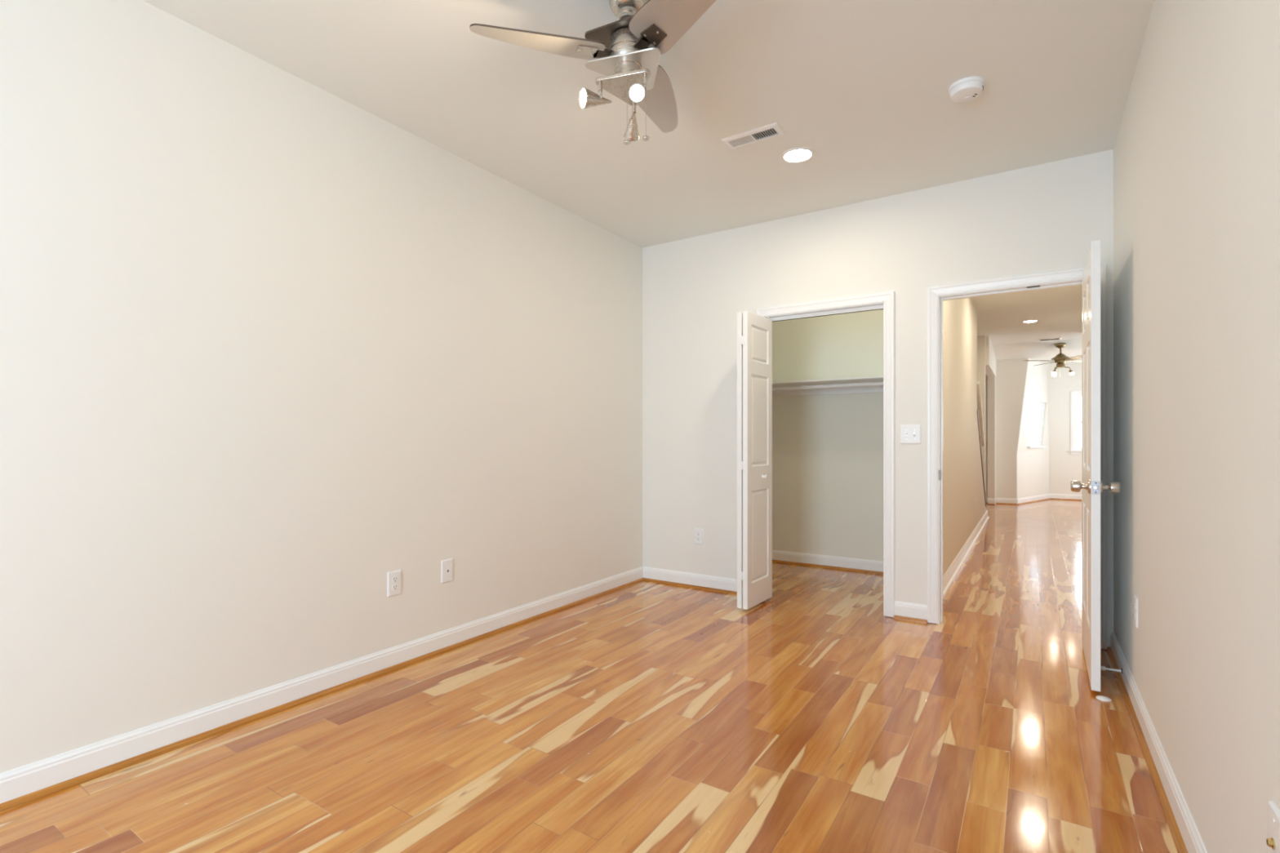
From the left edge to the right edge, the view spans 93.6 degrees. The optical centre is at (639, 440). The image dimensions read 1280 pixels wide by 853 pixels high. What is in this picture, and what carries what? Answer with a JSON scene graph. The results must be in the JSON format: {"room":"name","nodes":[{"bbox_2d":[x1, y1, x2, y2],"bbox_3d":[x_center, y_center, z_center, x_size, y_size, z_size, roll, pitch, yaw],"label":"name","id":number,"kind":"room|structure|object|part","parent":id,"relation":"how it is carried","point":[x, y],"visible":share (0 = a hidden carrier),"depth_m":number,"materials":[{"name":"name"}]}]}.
{"room":"empty bedroom","nodes":[
{"label":"empty bedroom","id":0,"kind":"room"},
{"bbox_2d":[0,0,642,773],"bbox_3d":[-1.899,-0.223,2.113,0.100,2.740,7.097,0,0,33],"label":"wall","id":1,"kind":"structure","parent":0,"point":[273,348],"depth_m":2.49,"materials":[{"name":"white paint"}]},
{"bbox_2d":[0,566,643,804],"bbox_3d":[-1.851,1.093,2.084,0.013,0.108,6.862,0,0,33],"label":"baseboard","id":2,"kind":"structure","parent":1,"relation":"attached to","point":[21,781],"depth_m":2.47,"materials":[{"name":"white paint"}]},
{"bbox_2d":[0,577,644,812],"bbox_3d":[-1.838,1.137,2.076,0.018,0.019,6.862,0,0,33],"label":"trim","id":3,"kind":"structure","parent":1,"relation":"attached to","point":[28,797],"depth_m":2.45,"materials":[{"name":"brown wood"}]},
{"bbox_2d":[386,569,401,597],"bbox_3d":[-1.236,0.720,3.027,0.009,0.124,0.078,0,0,33],"label":"wall outlet","id":4,"kind":"object","parent":1,"relation":"attached to","point":[393,579],"visible":1,"depth_m":3.02,"materials":[{"name":"white plastic"}]},
{"bbox_2d":[391,584,398,590],"bbox_3d":[-1.234,0.739,3.026,0.003,0.029,0.034,0,0,33],"label":"receptacle","id":5,"kind":"object","parent":4,"relation":"attached to","point":[394,587],"depth_m":3.02,"materials":[{"name":"white plastic"}]},
{"bbox_2d":[391,576,398,582],"bbox_3d":[-1.234,0.700,3.026,0.003,0.029,0.034,0,0,33],"label":"receptacle","id":6,"kind":"object","parent":4,"relation":"attached to","point":[394,579],"depth_m":3.02,"materials":[{"name":"white plastic"}]},
{"bbox_2d":[440,558,453,583],"bbox_3d":[-1.058,0.716,3.300,0.008,0.124,0.078,0,0,33],"label":"plate","id":7,"kind":"object","parent":1,"relation":"attached to","point":[446,566],"visible":1,"depth_m":3.29,"materials":[{"name":"white plastic"}]},
{"bbox_2d":[0,499,1177,852],"bbox_3d":[3.057,1.177,4.901,5.650,0.060,17.250,0,0,33],"label":"floor","id":8,"kind":"structure","parent":0,"point":[643,717],"depth_m":2.26,"materials":[{"name":"brown wood"}]},
{"bbox_2d":[1095,695,1111,702],"bbox_3d":[2.054,1.141,2.662,0.056,0.011,0.056,0,0,33],"label":"door stop","id":9,"kind":"object","parent":8,"relation":"on","point":[1101,698],"depth_m":2.65,"materials":[{"name":"white plastic"}]},
{"bbox_2d":[142,0,1154,345],"bbox_3d":[2.290,-1.633,3.730,5.650,0.080,14.450,0,0,33],"label":"ceiling","id":10,"kind":"structure","parent":0,"point":[864,86],"depth_m":2.74,"materials":[{"name":"white paint"}]},
{"bbox_2d":[469,0,715,145],"bbox_3d":[-0.134,-1.317,2.191,0.871,0.554,0.964,0,0,0],"label":"ceiling fan","id":11,"kind":"object","parent":10,"relation":"hanging from","point":[644,30],"visible":1,"depth_m":2.10,"materials":[{"name":"beige wood"}]},
{"bbox_3d":[-0.353,-1.380,2.089,0.455,0.046,0.162,0,0,-11],"label":"blade","id":12,"kind":"part","parent":11,"relation":"part of","materials":[{"name":"beige wood"}]},
{"bbox_3d":[-0.140,-1.249,2.121,0.015,0.032,0.015,0,0,0],"label":"swivel stem","id":13,"kind":"part","parent":11,"relation":"part of","materials":[{"name":"silver metal"}]},
{"bbox_3d":[-0.125,-1.376,2.131,0.072,0.010,0.060,0,0,-16],"label":"blade arm","id":14,"kind":"part","parent":11,"relation":"part of","materials":[{"name":"silver metal"}]},
{"bbox_3d":[-0.072,-1.447,2.159,0.251,0.007,0.274,0,0,0],"label":"plate","id":15,"kind":"part","parent":11,"relation":"part of","materials":[{"name":"silver metal"}]},
{"bbox_3d":[-0.063,-1.341,2.172,0.267,0.007,0.241,0,0,0],"label":"plate","id":16,"kind":"part","parent":11,"relation":"part of","materials":[{"name":"silver metal"}]},
{"bbox_3d":[-0.061,-1.270,2.163,0.194,0.013,0.211,0,0,0],"label":"light plate","id":17,"kind":"part","parent":11,"relation":"part of","materials":[{"name":"silver metal"}]},
{"bbox_3d":[-0.044,-1.155,2.105,0.002,0.216,0.002,0,0,0],"label":"pull chain","id":18,"kind":"part","parent":11,"relation":"part of","materials":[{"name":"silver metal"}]},
{"bbox_3d":[-0.044,-1.047,2.105,0.027,0.014,0.027,0,0,0],"label":"pull knob","id":19,"kind":"part","parent":11,"relation":"part of","materials":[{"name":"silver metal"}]},
{"bbox_3d":[-0.022,-1.249,2.259,0.015,0.032,0.015,0,0,0],"label":"swivel stem","id":20,"kind":"part","parent":11,"relation":"part of","materials":[{"name":"silver metal"}]},
{"bbox_3d":[0.009,-1.376,2.086,0.060,0.010,0.072,0,0,-37],"label":"blade arm","id":21,"kind":"part","parent":11,"relation":"part of","materials":[{"name":"silver metal"}]},
{"bbox_3d":[0.018,-1.249,2.079,0.015,0.032,0.015,0,0,0],"label":"swivel stem","id":22,"kind":"part","parent":11,"relation":"part of","materials":[{"name":"silver metal"}]},
{"bbox_3d":[0.021,-1.071,2.125,0.027,0.014,0.027,0,0,0],"label":"pull knob","id":23,"kind":"part","parent":11,"relation":"part of","materials":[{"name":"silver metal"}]},
{"bbox_3d":[0.084,-1.380,2.446,0.162,0.046,0.455,0,0,25],"label":"blade","id":24,"kind":"part","parent":11,"relation":"part of","materials":[{"name":"beige wood"}]},
{"bbox_3d":[0.129,-1.380,1.888,0.162,0.046,0.455,0,0,-31],"label":"blade","id":25,"kind":"part","parent":11,"relation":"part of","materials":[{"name":"beige wood"}]},
{"bbox_2d":[721,122,785,149],"bbox_3d":[0.592,-1.588,3.143,0.305,0.010,0.128,0,0,34],"label":"ceiling vent","id":26,"kind":"object","parent":10,"relation":"in","point":[773,130],"visible":1,"depth_m":3.13,"materials":[{"name":"white plastic"}]},
{"bbox_2d":[781,146,813,163],"bbox_3d":[0.879,-1.590,3.350,0.178,0.006,0.178,0,0,33],"label":"recessed light","id":27,"kind":"object","parent":10,"relation":"in","point":[800,154],"visible":1,"depth_m":3.34,"materials":[{"name":"white plastic"}]},
{"bbox_2d":[948,75,984,102],"bbox_3d":[1.466,-1.570,2.698,0.144,0.046,0.144,0,0,-23],"label":"smoke detector","id":28,"kind":"object","parent":10,"relation":"attached to","point":[966,89],"visible":1,"depth_m":2.66,"materials":[{"name":"white plastic"}]},
{"bbox_2d":[1022,320,1038,322],"bbox_3d":[5.202,-1.590,8.009,0.178,0.006,0.178,0,0,33],"label":"recessed light","id":29,"kind":"object","parent":10,"relation":"in","point":[1027,321],"visible":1,"depth_m":7.99,"materials":[{"name":"white plastic"}]},
{"bbox_2d":[772,309,883,561],"bbox_3d":[1.576,-0.223,5.565,2.105,2.740,0.100,0,0,33],"label":"wall","id":30,"kind":"structure","parent":0,"point":[828,449],"depth_m":5.42,"materials":[{"name":"white paint"}]},
{"bbox_2d":[772,550,883,572],"bbox_3d":[1.549,1.093,5.515,1.915,0.108,0.013,0,0,33],"label":"baseboard","id":31,"kind":"structure","parent":30,"relation":"attached to","point":[839,562],"depth_m":5.41,"materials":[{"name":"white paint"}]},
{"bbox_2d":[772,385,883,396],"bbox_3d":[1.548,-0.460,5.513,1.915,0.082,0.018,0,0,33],"label":"cleat","id":32,"kind":"object","parent":30,"relation":"attached to","point":[864,388],"visible":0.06,"depth_m":5.40,"materials":[{"name":"white paint"}]},
{"bbox_2d":[772,375,883,386],"bbox_3d":[1.443,-0.509,5.353,1.915,0.016,0.400,0,0,33],"label":"closet shelf","id":33,"kind":"object","parent":32,"relation":"on","point":[868,379],"visible":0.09,"depth_m":5.11,"materials":[{"name":"white paint"}]},
{"bbox_2d":[772,559,883,574],"bbox_3d":[1.541,1.137,5.502,1.915,0.019,0.018,0,0,33],"label":"trim","id":34,"kind":"structure","parent":30,"relation":"attached to","point":[773,561],"depth_m":5.40,"materials":[{"name":"brown wood"}]},
{"bbox_2d":[642,149,1113,648],"bbox_3d":[1.336,-0.223,4.168,3.064,2.740,0.115,0,0,33],"label":"wall","id":35,"kind":"structure","parent":0,"point":[1045,217],"depth_m":4.07,"materials":[{"name":"white paint"}]},
{"bbox_2d":[643,566,737,591],"bbox_3d":[0.441,1.093,4.677,0.983,0.108,0.013,0,0,33],"label":"baseboard","id":36,"kind":"structure","parent":35,"relation":"attached to","point":[704,580],"depth_m":4.70,"materials":[{"name":"white paint"}]},
{"bbox_2d":[643,577,737,595],"bbox_3d":[0.432,1.137,4.664,0.983,0.019,0.018,0,0,33],"label":"trim","id":37,"kind":"structure","parent":35,"relation":"attached to","point":[644,579],"depth_m":4.68,"materials":[{"name":"brown wood"}]},
{"bbox_2d":[693,528,703,544],"bbox_3d":[0.456,0.745,4.670,0.078,0.124,0.009,0,0,33],"label":"wall outlet","id":38,"kind":"object","parent":35,"relation":"attached to","point":[698,532],"visible":1,"depth_m":4.67,"materials":[{"name":"white plastic"}]},
{"bbox_2d":[737,311,772,609],"bbox_3d":[0.816,0.122,4.175,0.102,2.010,0.410,0,0,38],"label":"door","id":39,"kind":"structure","parent":35,"relation":"in","point":[754,331],"depth_m":4.09,"materials":[{"name":"white paint"}]},
{"bbox_2d":[755,291,894,617],"bbox_3d":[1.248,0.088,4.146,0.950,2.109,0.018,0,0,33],"label":"trim","id":40,"kind":"structure","parent":35,"relation":"attached to","point":[887,298],"depth_m":3.91,"materials":[{"name":"white paint"}]},
{"bbox_2d":[768,304,883,321],"bbox_3d":[1.277,-0.884,4.193,0.808,0.026,0.032,0,0,33],"label":"track","id":41,"kind":"object","parent":35,"relation":"attached to","point":[874,307],"visible":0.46,"depth_m":4.16,"materials":[{"name":"white paint"}]},
{"bbox_2d":[899,424,920,444],"bbox_3d":[1.724,-0.040,3.834,0.124,0.122,0.018,0,0,33],"label":"light switch","id":42,"kind":"object","parent":35,"relation":"attached to","point":[908,433],"visible":1,"depth_m":3.83,"materials":[{"name":"white plastic"}]},
{"bbox_2d":[893,600,927,619],"bbox_3d":[1.728,1.093,3.835,0.194,0.108,0.013,0,0,33],"label":"baseboard","id":43,"kind":"object","parent":35,"relation":"attached to","point":[900,608],"visible":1,"depth_m":3.83,"materials":[{"name":"white paint"}]},
{"bbox_2d":[893,615,927,623],"bbox_3d":[1.720,1.137,3.822,0.194,0.019,0.018,0,0,33],"label":"trim","id":44,"kind":"structure","parent":35,"relation":"attached to","point":[897,617],"depth_m":3.82,"materials":[{"name":"brown wood"}]},
{"bbox_2d":[927,264,1106,649],"bbox_3d":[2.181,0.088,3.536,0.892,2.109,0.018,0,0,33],"label":"trim","id":45,"kind":"structure","parent":35,"relation":"attached to","point":[933,292],"depth_m":3.71,"materials":[{"name":"white paint"}]},
{"bbox_2d":[1071,240,1119,691],"bbox_3d":[2.264,0.113,3.026,0.180,2.030,0.792,0,0,33],"label":"door","id":46,"kind":"structure","parent":35,"relation":"in","point":[1091,486],"depth_m":2.72,"materials":[{"name":"white paint"}]},
{"bbox_3d":[2.042,0.212,2.785,0.073,0.066,0.066,0,0,33],"label":"knob","id":47,"kind":"part","parent":46,"relation":"part of","materials":[{"name":"silver metal"}]},
{"bbox_3d":[2.052,0.212,2.703,0.025,0.058,0.003,0,0,34],"label":"latch plate","id":48,"kind":"part","parent":46,"relation":"part of","materials":[{"name":"grey metal"}]},
{"bbox_3d":[2.131,0.212,2.726,0.073,0.066,0.066,0,0,33],"label":"knob","id":49,"kind":"part","parent":46,"relation":"part of","materials":[{"name":"silver metal"}]},
{"bbox_2d":[942,297,995,576],"bbox_3d":[4.122,-0.223,7.435,0.120,2.740,8.403,0,0,33],"label":"wall","id":50,"kind":"structure","parent":0,"point":[962,476],"depth_m":5.89,"materials":[{"name":"white paint"}]},
{"bbox_2d":[942,511,987,591],"bbox_3d":[3.522,1.093,6.423,0.013,0.108,6.053,0,0,33],"label":"baseboard","id":51,"kind":"structure","parent":50,"relation":"attached to","point":[948,574],"depth_m":5.69,"materials":[{"name":"white paint"}]},
{"bbox_2d":[942,516,989,598],"bbox_3d":[3.535,1.137,6.415,0.018,0.019,6.053,0,0,33],"label":"trim","id":52,"kind":"structure","parent":50,"relation":"attached to","point":[945,590],"depth_m":5.58,"materials":[{"name":"white paint"}]},
{"bbox_2d":[977,381,985,446],"bbox_3d":[4.382,-0.328,7.761,0.078,0.809,0.927,0,0,33],"label":"handrail","id":53,"kind":"object","parent":50,"relation":"attached to","point":[979,393],"visible":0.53,"depth_m":7.69,"materials":[{"name":"white paint"}]},
{"bbox_2d":[977,408,986,506],"bbox_3d":[4.528,0.277,8.062,0.123,1.350,1.580,0,0,33],"label":"trim","id":54,"kind":"structure","parent":50,"relation":"attached to","point":[977,408],"depth_m":7.91,"materials":[{"name":"beige paint"}]},
{"bbox_2d":[987,498,995,503],"bbox_3d":[6.290,1.093,10.754,0.115,0.108,0.013,0,0,33],"label":"baseboard","id":55,"kind":"structure","parent":50,"relation":"attached to","point":[989,500],"depth_m":10.75,"materials":[{"name":"white paint"}]},
{"bbox_2d":[977,335,985,485],"bbox_3d":[4.365,-0.223,9.692,2.095,2.740,0.100,0,0,33],"label":"wall","id":56,"kind":"structure","parent":0,"point":[980,339],"depth_m":9.10,"materials":[{"name":"white paint"}]},
{"bbox_2d":[985,358,1028,502],"bbox_3d":[5.806,-0.203,11.402,2.635,2.700,0.080,0,0,33],"label":"wall","id":57,"kind":"structure","parent":0,"point":[1011,374],"depth_m":10.83,"materials":[{"name":"white paint"}]},
{"bbox_2d":[995,502,1017,505],"bbox_3d":[6.596,1.137,10.811,0.315,0.019,0.018,0,0,33],"label":"trim","id":58,"kind":"structure","parent":57,"relation":"attached to","point":[996,503],"depth_m":10.83,"materials":[{"name":"brown wood"}]},
{"bbox_2d":[996,497,1017,503],"bbox_3d":[6.605,1.093,10.824,0.315,0.108,0.013,0,0,33],"label":"baseboard","id":59,"kind":"structure","parent":57,"relation":"attached to","point":[1006,500],"depth_m":10.81,"materials":[{"name":"white paint"}]},
{"bbox_2d":[1017,358,1048,457],"bbox_3d":[7.394,-0.608,11.249,1.653,1.909,0.267,0,0,-40],"label":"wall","id":60,"kind":"structure","parent":0,"point":[1036,389],"depth_m":11.12,"materials":[{"name":"white paint"}]},
{"bbox_2d":[1027,401,1045,448],"bbox_3d":[7.529,-0.306,11.393,1.092,0.878,0.139,0,0,-40],"label":"window","id":61,"kind":"structure","parent":60,"relation":"in","point":[1038,444],"depth_m":11.60,"materials":[{"name":"white paint"}]},
{"bbox_3d":[7.455,0.117,11.279,0.832,0.033,0.050,0,0,-40],"label":"sill","id":62,"kind":"part","parent":61,"relation":"part of","materials":[{"name":"white paint"}]},
{"bbox_2d":[1017,454,1048,498],"bbox_3d":[7.350,0.697,11.300,1.653,0.900,0.104,0,0,-39],"label":"wall","id":63,"kind":"structure","parent":0,"point":[1033,472],"depth_m":11.21,"materials":[{"name":"white paint"}]},
{"bbox_2d":[1017,493,1049,504],"bbox_3d":[7.387,1.093,11.255,1.651,0.108,0.013,0,0,-39],"label":"baseboard","id":64,"kind":"structure","parent":63,"relation":"attached to","point":[1029,499],"depth_m":11.20,"materials":[{"name":"white paint"}]},
{"bbox_2d":[1017,497,1050,505],"bbox_3d":[7.397,1.137,11.243,1.651,0.019,0.018,0,0,-39],"label":"trim","id":65,"kind":"structure","parent":63,"relation":"attached to","point":[1049,498],"depth_m":11.19,"materials":[{"name":"brown wood"}]},
{"bbox_2d":[992,338,1081,363],"bbox_3d":[7.000,-1.566,10.931,5.650,0.215,2.760,0,0,33],"label":"ceiling","id":66,"kind":"structure","parent":0,"point":[1041,350],"depth_m":10.14,"materials":[{"name":"white paint"}]},
{"bbox_2d":[1038,337,1061,341],"bbox_3d":[6.424,-1.588,9.420,0.300,0.010,0.200,0,0,33],"label":"ceiling vent","id":67,"kind":"object","parent":66,"relation":"attached to","point":[1058,338],"visible":1,"depth_m":9.41,"materials":[{"name":"white plastic"}]},
{"bbox_2d":[1023,343,1081,376],"bbox_3d":[6.800,-1.299,9.712,0.882,0.520,0.882,0,0,44],"label":"ceiling fan","id":68,"kind":"object","parent":66,"relation":"hanging from","point":[1060,359],"visible":0.97,"depth_m":9.66,"materials":[{"name":"gold metal"}]},
{"bbox_3d":[6.427,-1.291,9.703,0.413,0.032,0.135,0,0,0],"label":"blade","id":69,"kind":"part","parent":68,"relation":"part of","materials":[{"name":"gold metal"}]},
{"bbox_3d":[6.809,-1.291,9.338,0.135,0.032,0.413,0,0,0],"label":"blade","id":70,"kind":"part","parent":68,"relation":"part of","materials":[{"name":"beige wood"}]},
{"bbox_3d":[7.174,-1.291,9.720,0.413,0.032,0.135,0,0,0],"label":"blade","id":71,"kind":"part","parent":68,"relation":"part of","materials":[{"name":"beige wood"}]},
{"bbox_2d":[1047,362,1081,494],"bbox_3d":[9.021,-0.228,11.199,2.362,2.750,0.100,0,0,33],"label":"wall","id":72,"kind":"structure","parent":0,"point":[1064,467],"depth_m":11.67,"materials":[{"name":"white paint"}]},
{"bbox_2d":[1049,493,1081,499],"bbox_3d":[8.961,1.093,11.170,2.230,0.108,0.013,0,0,33],"label":"baseboard","id":73,"kind":"structure","parent":72,"relation":"attached to","point":[1051,495],"depth_m":11.63,"materials":[{"name":"white paint"}]},
{"bbox_2d":[1050,497,1081,500],"bbox_3d":[8.953,1.137,11.158,2.230,0.019,0.018,0,0,33],"label":"trim","id":74,"kind":"structure","parent":72,"relation":"attached to","point":[1051,498],"depth_m":11.61,"materials":[{"name":"brown wood"}]},
{"bbox_2d":[1069,391,1081,454],"bbox_3d":[8.682,-0.340,11.385,0.888,1.223,0.140,0,0,33],"label":"window","id":75,"kind":"structure","parent":72,"relation":"in","point":[1074,394],"depth_m":11.57,"materials":[{"name":"white paint"}]},
{"bbox_3d":[8.658,0.229,11.347,0.888,0.085,0.050,0,0,33],"label":"sill","id":76,"kind":"part","parent":75,"relation":"part of","materials":[{"name":"white paint"}]},
{"bbox_2d":[1113,0,1279,852],"bbox_3d":[0.749,-0.223,0.381,0.100,2.740,7.097,0,0,33],"label":"wall","id":77,"kind":"structure","parent":0,"point":[1197,147],"depth_m":1.53,"materials":[{"name":"white paint"}]},
{"bbox_2d":[1100,666,1122,674],"bbox_3d":[2.258,1.095,2.873,0.089,0.032,0.032,0,0,33],"label":"door stop","id":78,"kind":"object","parent":77,"relation":"attached to","point":[1102,668],"visible":0.93,"depth_m":2.87,"materials":[{"name":"silver metal"}]},
{"bbox_3d":[2.260,1.095,2.868,0.063,0.011,0.011,0,0,29],"label":"stem","id":79,"kind":"part","parent":78,"relation":"part of","materials":[{"name":"silver metal"}]},
{"bbox_2d":[1133,595,1137,628],"bbox_3d":[2.102,0.725,2.550,0.009,0.124,0.078,0,0,33],"label":"wall outlet","id":80,"kind":"object","parent":77,"relation":"attached to","point":[1135,599],"visible":1,"depth_m":2.52,"materials":[{"name":"white plastic"}]},
{"bbox_2d":[1106,646,1187,852],"bbox_3d":[0.690,1.137,0.422,0.018,0.019,6.862,0,0,33],"label":"trim","id":81,"kind":"structure","parent":77,"relation":"attached to","point":[1179,842],"depth_m":2.08,"materials":[{"name":"brown wood"}]},
{"bbox_2d":[1110,631,1207,852],"bbox_3d":[0.703,1.093,0.414,0.013,0.108,6.862,0,0,33],"label":"baseboard","id":82,"kind":"structure","parent":77,"relation":"attached to","point":[1193,843],"depth_m":1.99,"materials":[{"name":"white paint"}]},
{"bbox_2d":[1266,800,1279,852],"bbox_3d":[1.135,0.723,1.076,0.015,0.124,0.078,0,0,33],"label":"cable plate","id":83,"kind":"object","parent":77,"relation":"attached to","point":[1273,841],"visible":1,"depth_m":1.08,"materials":[{"name":"white plastic"}]},
{"bbox_3d":[0.383,-0.223,5.573,0.100,2.740,1.193,0,0,33],"label":"wall","id":84,"kind":"structure","parent":0,"visible":0},
{"bbox_2d":[772,381,883,391],"bbox_3d":[1.394,-0.465,5.278,1.915,0.032,0.032,0,0,33],"label":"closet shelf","id":85,"kind":"object","parent":84,"relation":"attached to","point":[867,384],"visible":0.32,"depth_m":5.12,"materials":[{"name":"white paint"}]}
]}

